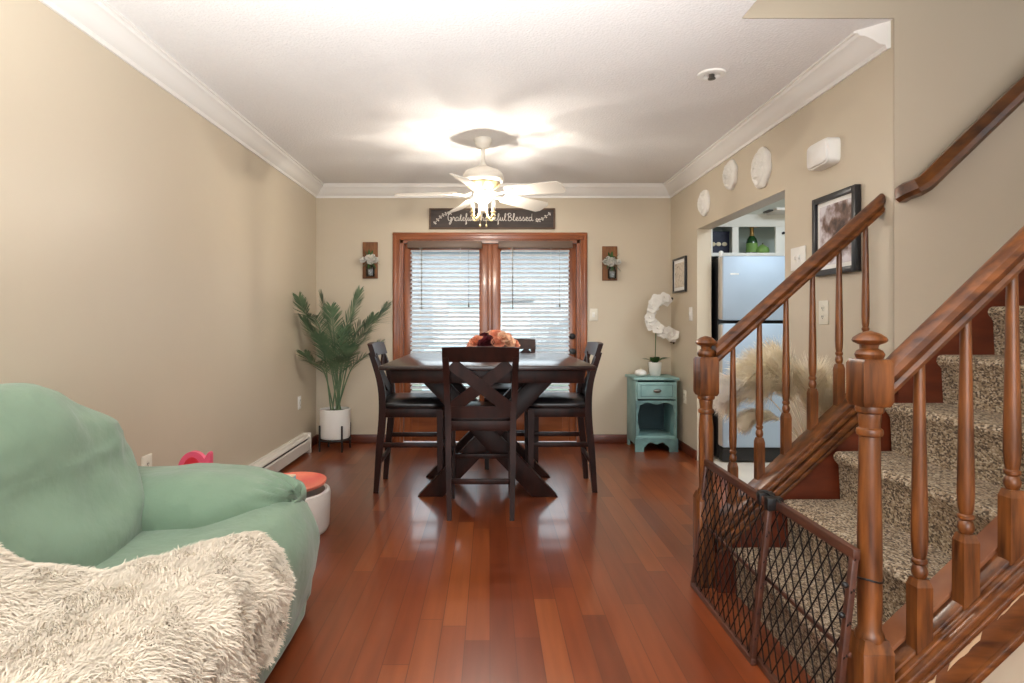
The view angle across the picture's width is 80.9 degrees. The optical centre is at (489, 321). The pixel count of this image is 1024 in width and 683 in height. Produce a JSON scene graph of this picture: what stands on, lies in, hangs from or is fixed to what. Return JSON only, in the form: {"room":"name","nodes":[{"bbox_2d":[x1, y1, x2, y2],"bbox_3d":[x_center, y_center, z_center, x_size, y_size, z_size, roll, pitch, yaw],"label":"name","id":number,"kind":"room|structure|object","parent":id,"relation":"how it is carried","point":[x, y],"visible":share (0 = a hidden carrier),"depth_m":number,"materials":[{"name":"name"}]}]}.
{"room":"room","nodes":[
{"label":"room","id":0,"kind":"room"},
{"bbox_2d":[0,0,315,465],"bbox_3d":[-1.740,-0.072,1.410,0.120,2.485,9.020,0,0,0],"label":"wall","id":1,"kind":"structure","parent":0,"point":[152,264],"depth_m":2.92,"materials":[{"name":"paint"}]},
{"bbox_2d":[141,453,151,465],"bbox_3d":[-1.674,0.715,2.930,0.011,0.130,0.085,0,0,0],"label":"wall outlet","id":2,"kind":"object","parent":1,"relation":"attached to","point":[146,460],"visible":0.44,"depth_m":2.92,"materials":[{"name":"beige plastic"}]},
{"bbox_2d":[39,0,323,197],"bbox_3d":[-1.628,-1.256,1.400,0.104,0.118,8.800,0,0,0],"label":"crown molding","id":3,"kind":"structure","parent":1,"relation":"attached to","point":[97,19],"depth_m":3.06,"materials":[{"name":"white wood"}]},
{"bbox_2d":[249,432,310,471],"bbox_3d":[-1.641,1.081,4.450,0.075,0.178,1.888,0,0,0],"label":"baseboard heater","id":4,"kind":"object","parent":1,"relation":"attached to","point":[277,459],"visible":0.47,"depth_m":4.77,"materials":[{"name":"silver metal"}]},
{"bbox_2d":[298,396,300,409],"bbox_3d":[-1.674,0.710,5.280,0.011,0.115,0.075,0,0,0],"label":"wall outlet","id":5,"kind":"object","parent":1,"relation":"attached to","point":[299,397],"visible":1,"depth_m":5.27,"materials":[{"name":"white plastic"}]},
{"bbox_2d":[311,435,316,446],"bbox_3d":[-1.672,1.127,5.602,0.016,0.085,0.364,0,0,0],"label":"baseboard","id":6,"kind":"structure","parent":1,"relation":"attached to","point":[314,438],"depth_m":5.69,"materials":[{"name":"brown wood"}]},
{"bbox_2d":[316,198,670,433],"bbox_3d":[1.360,-0.072,5.860,6.080,2.485,0.120,0,0,0],"label":"wall","id":7,"kind":"structure","parent":0,"point":[640,228],"depth_m":5.80,"materials":[{"name":"paint"}]},
{"bbox_2d":[316,434,392,442],"bbox_3d":[-1.310,1.127,5.792,0.740,0.085,0.016,0,0,0],"label":"baseboard","id":8,"kind":"structure","parent":7,"relation":"attached to","point":[356,438],"depth_m":5.78,"materials":[{"name":"brown wood"}]},
{"bbox_2d":[360,242,379,278],"bbox_3d":[-1.142,-0.595,5.734,0.212,0.350,0.134,0,0,0],"label":"wall sconce","id":9,"kind":"object","parent":7,"relation":"attached to","point":[370,259],"visible":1,"depth_m":5.78,"materials":[{"name":"brown wood"}]},
{"bbox_2d":[366,264,374,276],"bbox_3d":[-1.143,-0.493,5.746,0.084,0.123,0.110,0,0,0],"label":"jar","id":10,"kind":"object","parent":9,"relation":"on","point":[370,268],"depth_m":5.72,"materials":[{"name":"clear glass"}]},
{"bbox_2d":[407,241,481,400],"bbox_3d":[-0.435,-0.007,5.784,0.720,1.539,0.079,0,0,0],"label":"window blind","id":11,"kind":"object","parent":7,"relation":"attached to","point":[421,245],"visible":0.66,"depth_m":5.78,"materials":[{"name":"white plastic"}]},
{"bbox_2d":[404,244,491,440],"bbox_3d":[-0.407,0.200,5.849,0.858,1.921,0.062,0,0,0],"label":"door","id":12,"kind":"structure","parent":7,"relation":"in","point":[411,424],"depth_m":5.83,"materials":[{"name":"brown wood"}]},
{"bbox_2d":[393,235,586,441],"bbox_3d":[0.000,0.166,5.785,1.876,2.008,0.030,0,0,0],"label":"trim","id":13,"kind":"structure","parent":7,"relation":"attached to","point":[396,243],"depth_m":5.77,"materials":[{"name":"brown wood"}]},
{"bbox_2d":[393,232,586,239],"bbox_3d":[0.000,-0.827,5.785,1.876,0.072,0.030,0,0,0],"label":"trim","id":14,"kind":"structure","parent":7,"relation":"attached to","point":[399,235],"depth_m":5.78,"materials":[{"name":"brown wood"}]},
{"bbox_2d":[429,208,554,228],"bbox_3d":[0.020,-0.995,5.784,1.210,0.200,0.030,0,0,0],"label":"wall sign","id":15,"kind":"object","parent":7,"relation":"attached to","point":[505,218],"visible":0.87,"depth_m":5.78,"materials":[{"name":"black wood"}]},
{"bbox_2d":[317,183,669,197],"bbox_3d":[0.035,-1.256,5.748,3.430,0.118,0.104,0,0,0],"label":"crown molding","id":16,"kind":"structure","parent":7,"relation":"attached to","point":[329,190],"depth_m":5.75,"materials":[{"name":"white wood"}]},
{"bbox_2d":[492,244,575,440],"bbox_3d":[0.420,0.200,5.824,0.832,1.921,0.113,0,0,0],"label":"door","id":17,"kind":"structure","parent":7,"relation":"in","point":[546,424],"depth_m":5.83,"materials":[{"name":"brown wood"}]},
{"bbox_2d":[498,241,572,391],"bbox_3d":[0.438,-0.007,5.784,0.715,1.539,0.079,0,0,0],"label":"window blind","id":18,"kind":"object","parent":7,"relation":"attached to","point":[512,245],"visible":0.62,"depth_m":5.78,"materials":[{"name":"white plastic"}]},
{"bbox_2d":[589,309,597,320],"bbox_3d":[1.000,-0.070,5.791,0.078,0.120,0.018,0,0,0],"label":"light switch","id":19,"kind":"object","parent":7,"relation":"attached to","point":[593,313],"visible":1,"depth_m":5.79,"materials":[{"name":"beige plastic"}]},
{"bbox_2d":[602,246,620,280],"bbox_3d":[1.151,-0.565,5.734,0.226,0.330,0.133,0,0,0],"label":"wall sconce","id":20,"kind":"object","parent":7,"relation":"attached to","point":[610,261],"visible":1,"depth_m":5.78,"materials":[{"name":"brown wood"}]},
{"bbox_2d":[608,267,616,278],"bbox_3d":[1.167,-0.473,5.746,0.084,0.123,0.110,0,0,0],"label":"jar","id":21,"kind":"object","parent":20,"relation":"on","point":[612,271],"depth_m":5.71,"materials":[{"name":"clear glass"}]},
{"bbox_2d":[594,434,662,442],"bbox_3d":[1.345,1.127,5.792,0.810,0.085,0.016,0,0,0],"label":"baseboard","id":22,"kind":"structure","parent":7,"relation":"attached to","point":[598,438],"depth_m":5.78,"materials":[{"name":"brown wood"}]},
{"bbox_2d":[105,0,892,182],"bbox_3d":[1.310,-1.375,1.400,6.180,0.120,9.000,0,0,0],"label":"ceiling","id":23,"kind":"structure","parent":0,"point":[354,91],"depth_m":3.20,"materials":[{"name":"white paint"}]},
{"bbox_2d":[394,136,565,226],"bbox_3d":[-0.085,-0.994,4.297,1.193,0.641,1.220,0,0,0],"label":"ceiling fan","id":24,"kind":"object","parent":23,"relation":"hanging from","point":[483,179],"visible":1,"depth_m":4.24,"materials":[{"name":"beige metal"}]},
{"bbox_2d":[697,68,726,80],"bbox_3d":[1.175,-1.300,3.180,0.150,0.030,0.150,0,0,0],"label":"sprinkler head","id":25,"kind":"object","parent":23,"relation":"attached to","point":[710,74],"visible":1,"depth_m":3.17},
{"bbox_2d":[264,441,814,682],"bbox_3d":[1.360,1.216,1.375,6.480,0.108,9.150,0,0,0],"label":"floor","id":26,"kind":"structure","parent":0,"point":[582,585],"depth_m":2.70,"materials":[{"name":"brown wood"}]},
{"bbox_2d":[0,383,319,682],"bbox_3d":[-1.159,0.676,1.250,1.018,0.988,2.501,0,0,0],"label":"sofa","id":27,"kind":"object","parent":26,"relation":"on","point":[73,490],"visible":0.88,"depth_m":1.93,"materials":[{"name":"green fabric"}]},
{"bbox_2d":[0,383,144,568],"bbox_3d":[-1.420,0.540,1.710,0.497,0.716,1.106,0,0,0],"label":"cushion","id":28,"kind":"object","parent":27,"relation":"on","point":[72,486],"depth_m":1.76,"materials":[{"name":"green fabric"}]},
{"bbox_2d":[0,530,296,682],"bbox_3d":[-0.923,0.719,1.247,0.701,0.586,1.448,0,0,0],"label":"throw blanket","id":29,"kind":"object","parent":27,"relation":"on","point":[214,610],"visible":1,"depth_m":1.44,"materials":[{"name":"beige fur"}]},
{"bbox_2d":[178,450,212,464],"bbox_3d":[-1.453,0.902,2.904,0.175,0.536,0.140,0,0,0],"label":"toy","id":30,"kind":"object","parent":26,"relation":"on","point":[195,456],"visible":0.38,"depth_m":2.94,"materials":[{"name":"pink plastic"}]},
{"bbox_2d":[305,483,330,534],"bbox_3d":[-1.140,1.054,3.350,0.486,0.233,0.486,0,0,0],"label":"tub","id":31,"kind":"object","parent":26,"relation":"on","point":[318,500],"visible":0.2,"depth_m":3.28,"materials":[{"name":"ceramic"}]},
{"bbox_2d":[284,472,326,491],"bbox_3d":[-1.114,0.906,3.353,0.399,0.073,0.297,0,0,0],"label":"tray","id":32,"kind":"object","parent":31,"relation":"on","point":[312,480],"visible":0.38,"depth_m":3.41,"materials":[{"name":"orange plastic"}]},
{"bbox_2d":[293,285,391,452],"bbox_3d":[-1.300,0.419,5.382,0.847,1.502,0.654,0,0,-11],"label":"potted palm","id":33,"kind":"object","parent":26,"relation":"on","point":[335,424],"visible":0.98,"depth_m":5.37,"materials":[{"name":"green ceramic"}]},
{"bbox_2d":[319,406,350,439],"bbox_3d":[-1.420,0.928,5.500,0.276,0.273,0.276,0,0,0],"label":"pot","id":34,"kind":"object","parent":33,"relation":"on","point":[335,424],"depth_m":5.38,"materials":[{"name":"white ceramic"}]},
{"bbox_2d":[367,342,445,493],"bbox_3d":[-0.576,0.657,4.290,0.548,1.026,0.452,0,0,0],"label":"counter chair","id":35,"kind":"object","parent":26,"relation":"on","point":[392,404],"visible":0.83,"depth_m":4.08,"materials":[{"name":"brown wood"}]},
{"bbox_2d":[442,347,518,520],"bbox_3d":[-0.055,0.657,3.749,0.452,1.026,0.548,0,0,0],"label":"counter chair","id":36,"kind":"object","parent":26,"relation":"on","point":[499,413],"visible":1,"depth_m":3.56,"materials":[{"name":"brown wood"}]},
{"bbox_2d":[379,353,595,496],"bbox_3d":[-0.015,0.715,4.300,1.290,0.910,1.490,0,0,0],"label":"dining table","id":37,"kind":"object","parent":26,"relation":"on","point":[537,371],"visible":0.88,"depth_m":4.00,"materials":[{"name":"brown wood"}]},
{"bbox_2d":[466,330,519,346],"bbox_3d":[0.017,0.157,4.324,0.322,0.206,0.331,0,0,-41],"label":"flower centerpiece","id":38,"kind":"object","parent":37,"relation":"on","point":[497,338],"visible":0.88,"depth_m":4.25,"materials":[{"name":"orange plant"}]},
{"bbox_2d":[484,338,538,469],"bbox_3d":[0.170,0.657,5.001,0.452,1.026,0.548,0,0,0],"label":"counter chair","id":39,"kind":"object","parent":26,"relation":"on","point":[525,344],"visible":0.2,"depth_m":4.80,"materials":[{"name":"brown wood"}]},
{"bbox_2d":[524,342,602,492],"bbox_3d":[0.516,0.657,4.310,0.548,1.026,0.452,0,0,0],"label":"counter chair","id":40,"kind":"object","parent":26,"relation":"on","point":[578,404],"visible":0.85,"depth_m":4.11,"materials":[{"name":"brown wood"}]},
{"bbox_2d":[625,374,679,451],"bbox_3d":[1.500,0.835,5.563,0.410,0.670,0.394,0,0,0],"label":"nightstand","id":41,"kind":"object","parent":26,"relation":"on","point":[651,400],"visible":1,"depth_m":5.45,"materials":[{"name":"teal paint"}]},
{"bbox_2d":[634,368,646,376],"bbox_3d":[1.380,0.459,5.500,0.107,0.083,0.107,0,0,0],"label":"ornament","id":42,"kind":"object","parent":41,"relation":"on","point":[639,372],"visible":1,"depth_m":5.46,"materials":[{"name":"white ceramic"}]},
{"bbox_2d":[638,430,674,437],"bbox_3d":[1.500,1.040,5.579,0.334,0.020,0.338,0,0,0],"label":"shelf","id":43,"kind":"object","parent":41,"relation":"attached to","point":[642,433],"depth_m":5.49,"materials":[{"name":"teal paint"}]},
{"bbox_2d":[643,292,678,375],"bbox_3d":[1.580,0.111,5.578,0.325,0.778,0.168,0,0,0],"label":"potted orchid","id":44,"kind":"object","parent":41,"relation":"on","point":[657,300],"visible":1,"depth_m":5.53,"materials":[{"name":"white plant"}]},
{"bbox_2d":[711,256,784,460],"bbox_3d":[2.283,0.303,5.279,0.754,1.693,0.723,0,0,0],"label":"refrigerator","id":45,"kind":"object","parent":26,"relation":"on","point":[738,283],"visible":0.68,"depth_m":4.92,"materials":[{"name":"silver metal"}]},
{"bbox_2d":[691,459,859,682],"bbox_3d":[0.943,0.879,2.133,0.109,0.582,1.080,0,0,0],"label":"safety gate","id":46,"kind":"object","parent":26,"relation":"on","point":[765,498],"visible":1,"depth_m":2.04,"materials":[{"name":"brown wood"}]},
{"bbox_2d":[713,334,845,437],"bbox_3d":[1.385,0.614,2.958,0.706,1.112,0.398,0,0,0],"label":"arrangement","id":47,"kind":"object","parent":26,"relation":"on","point":[772,356],"visible":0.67,"depth_m":2.93,"materials":[{"name":"brown plant"}]},
{"bbox_2d":[714,269,1023,682],"bbox_3d":[2.143,-0.027,2.131,2.315,2.394,1.138,0,0,0],"label":"staircase","id":48,"kind":"structure","parent":26,"relation":"on","point":[817,477],"depth_m":2.20,"materials":[{"name":"carpet"}]},
{"bbox_2d":[693,193,885,587],"bbox_3d":[1.332,0.297,2.680,0.826,1.745,0.092,0,0,0],"label":"stair railing","id":49,"kind":"object","parent":48,"relation":"attached to","point":[706,364],"visible":0.89,"depth_m":2.66,"materials":[{"name":"brown wood"}]},
{"bbox_2d":[846,226,1023,682],"bbox_3d":[1.642,0.045,1.625,1.315,2.250,0.086,0,0,0],"label":"stair railing","id":50,"kind":"object","parent":48,"relation":"attached to","point":[872,380],"visible":0.97,"depth_m":1.61,"materials":[{"name":"brown wood"}]},
{"bbox_2d":[748,198,784,213],"bbox_3d":[3.135,-0.072,5.500,2.530,2.485,0.600,0,0,0],"label":"ceiling","id":51,"kind":"structure","parent":0,"point":[781,203],"depth_m":5.20,"materials":[{"name":"grey paint"}]},
{"bbox_2d":[711,214,784,259],"bbox_3d":[2.300,-0.750,5.344,0.860,0.364,0.312,0,0,0],"label":"upper cabinet","id":52,"kind":"object","parent":51,"relation":"attached to","point":[769,230],"visible":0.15,"depth_m":5.20,"materials":[{"name":"grey wood"}]},
{"bbox_2d":[713,231,728,252],"bbox_3d":[2.022,-0.695,5.304,0.185,0.215,0.027,0,0,0],"label":"canvas","id":53,"kind":"object","parent":52,"relation":"in","point":[720,238],"visible":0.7,"depth_m":5.30},
{"bbox_2d":[746,227,757,252],"bbox_3d":[2.330,-0.718,5.340,0.098,0.262,0.098,0,0,0],"label":"champagne bottle","id":54,"kind":"object","parent":52,"relation":"in","point":[751,243],"visible":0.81,"depth_m":5.31,"materials":[{"name":"green glass"}]},
{"bbox_2d":[757,243,769,252],"bbox_3d":[2.410,-0.644,5.310,0.120,0.113,0.120,0,0,0],"label":"gourd","id":55,"kind":"object","parent":52,"relation":"in","point":[762,248],"visible":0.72,"depth_m":5.27,"materials":[{"name":"green"}]},
{"bbox_2d":[763,207,784,214],"bbox_3d":[2.620,-0.941,5.089,0.560,0.022,0.218,0,0,0],"label":"lamp","id":56,"kind":"object","parent":51,"relation":"attached to","point":[779,210],"visible":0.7,"depth_m":5.07,"materials":[{"name":"white"}]},
{"bbox_2d":[671,19,893,459],"bbox_3d":[1.810,-0.072,4.200,0.120,2.485,3.200,0,0,0],"label":"wall","id":57,"kind":"structure","parent":0,"point":[859,110],"depth_m":3.32,"materials":[{"name":"paint"}]},
{"bbox_2d":[672,255,686,292],"bbox_3d":[1.737,-0.430,5.500,0.022,0.320,0.360,0,0,0],"label":"framed picture","id":58,"kind":"object","parent":57,"relation":"attached to","point":[679,265],"visible":1,"depth_m":5.50,"materials":[{"name":"black"}]},
{"bbox_2d":[675,262,683,287],"bbox_3d":[1.738,-0.430,5.500,0.001,0.224,0.264,0,0,0],"label":"print","id":59,"kind":"object","parent":58,"relation":"attached to","point":[679,266],"depth_m":5.50},
{"bbox_2d":[683,390,685,403],"bbox_3d":[1.744,0.670,5.380,0.011,0.120,0.078,0,0,0],"label":"wall outlet","id":60,"kind":"object","parent":57,"relation":"attached to","point":[684,391],"visible":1,"depth_m":5.37,"materials":[{"name":"beige plastic"}]},
{"bbox_2d":[678,439,696,459],"bbox_3d":[1.742,1.127,5.427,0.016,0.085,0.714,0,0,0],"label":"baseboard","id":61,"kind":"structure","parent":57,"relation":"attached to","point":[682,446],"depth_m":5.27,"materials":[{"name":"brown wood"}]},
{"bbox_2d":[689,307,692,320],"bbox_3d":[1.741,-0.070,5.220,0.018,0.120,0.078,0,0,0],"label":"light switch","id":62,"kind":"object","parent":57,"relation":"attached to","point":[690,308],"visible":1,"depth_m":5.20,"materials":[{"name":"white plastic"}]},
{"bbox_2d":[697,190,709,215],"bbox_3d":[1.717,-0.964,4.859,0.066,0.215,0.189,0,0,0],"label":"plaque","id":63,"kind":"object","parent":57,"relation":"attached to","point":[703,203],"visible":1,"depth_m":4.81,"materials":[{"name":"white ceramic"}]},
{"bbox_2d":[722,159,737,190],"bbox_3d":[1.717,-1.058,4.331,0.066,0.221,0.195,0,0,0],"label":"plaque","id":64,"kind":"object","parent":57,"relation":"attached to","point":[730,172],"visible":1,"depth_m":4.28,"materials":[{"name":"white ceramic"}]},
{"bbox_2d":[751,146,771,188],"bbox_3d":[1.717,-0.987,3.841,0.066,0.266,0.234,0,0,0],"label":"plaque","id":65,"kind":"object","parent":57,"relation":"attached to","point":[761,165],"visible":1,"depth_m":3.79,"materials":[{"name":"white ceramic"}]},
{"bbox_2d":[663,21,890,197],"bbox_3d":[1.698,-1.256,4.210,0.104,0.118,3.180,0,0,0],"label":"crown molding","id":66,"kind":"structure","parent":57,"relation":"attached to","point":[862,46],"depth_m":3.35,"materials":[{"name":"white wood"}]},
{"bbox_2d":[791,245,805,270],"bbox_3d":[1.741,-0.360,3.400,0.018,0.130,0.160,0,0,0],"label":"light switch","id":67,"kind":"object","parent":57,"relation":"attached to","point":[798,254],"visible":0.92,"depth_m":3.40,"materials":[{"name":"white plastic"}]},
{"bbox_2d":[807,137,840,170],"bbox_3d":[1.715,-0.865,3.100,0.070,0.136,0.210,0,0,0],"label":"door chime","id":68,"kind":"object","parent":57,"relation":"attached to","point":[824,154],"visible":1,"depth_m":3.03,"materials":[{"name":"white plastic"}]},
{"bbox_2d":[819,300,828,323],"bbox_3d":[1.744,-0.050,3.140,0.011,0.125,0.085,0,0,0],"label":"wall outlet","id":69,"kind":"object","parent":57,"relation":"attached to","point":[823,305],"visible":1,"depth_m":3.13,"materials":[{"name":"beige plastic"}]},
{"bbox_2d":[812,184,860,276],"bbox_3d":[1.733,-0.445,3.015,0.030,0.410,0.380,0,0,0],"label":"framed picture","id":70,"kind":"object","parent":57,"relation":"attached to","point":[831,212],"visible":0.84,"depth_m":2.99,"materials":[{"name":"black"}]},
{"bbox_2d":[820,198,850,264],"bbox_3d":[1.734,-0.445,3.015,0.002,0.306,0.276,0,0,0],"label":"print","id":71,"kind":"object","parent":70,"relation":"attached to","point":[835,214],"depth_m":3.01},
{"bbox_2d":[742,0,1023,349],"bbox_3d":[2.745,-1.330,2.659,3.310,5.000,0.123,0,0,0],"label":"wall","id":72,"kind":"structure","parent":0,"point":[954,59],"depth_m":2.60,"materials":[{"name":"paint"}]},
{"bbox_2d":[895,75,1023,201],"bbox_3d":[2.438,-1.174,2.547,1.373,1.316,0.114,0,0,0],"label":"wall handrail","id":73,"kind":"object","parent":72,"relation":"attached to","point":[1013,97],"visible":1,"depth_m":2.50,"materials":[{"name":"brown wood"}]},
{"bbox_2d":[981,642,1023,682],"bbox_3d":[2.775,-0.080,1.625,3.250,2.500,0.070,0,0,0],"label":"wall","id":74,"kind":"structure","parent":0,"point":[1011,670],"depth_m":1.59,"materials":[{"name":"paint"}]},
{"label":"outside","id":75,"kind":"structure","parent":0,"visible":0},
{"bbox_2d":[412,385,567,398],"bbox_3d":[1.000,1.380,17.965,18.000,0.180,24.070,0,0,0],"label":"ground","id":76,"kind":"structure","parent":75,"point":[412,385],"depth_m":11.47,"materials":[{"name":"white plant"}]},
{"bbox_2d":[422,297,535,389],"bbox_3d":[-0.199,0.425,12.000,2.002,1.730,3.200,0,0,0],"label":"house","id":77,"kind":"structure","parent":76,"relation":"on","point":[519,297],"depth_m":10.50,"materials":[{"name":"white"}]},
{"bbox_2d":[412,252,567,350],"bbox_3d":[0.500,-0.510,15.500,9.400,3.600,3.400,0,0,0],"label":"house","id":78,"kind":"structure","parent":76,"relation":"on","point":[413,257],"depth_m":14.00,"materials":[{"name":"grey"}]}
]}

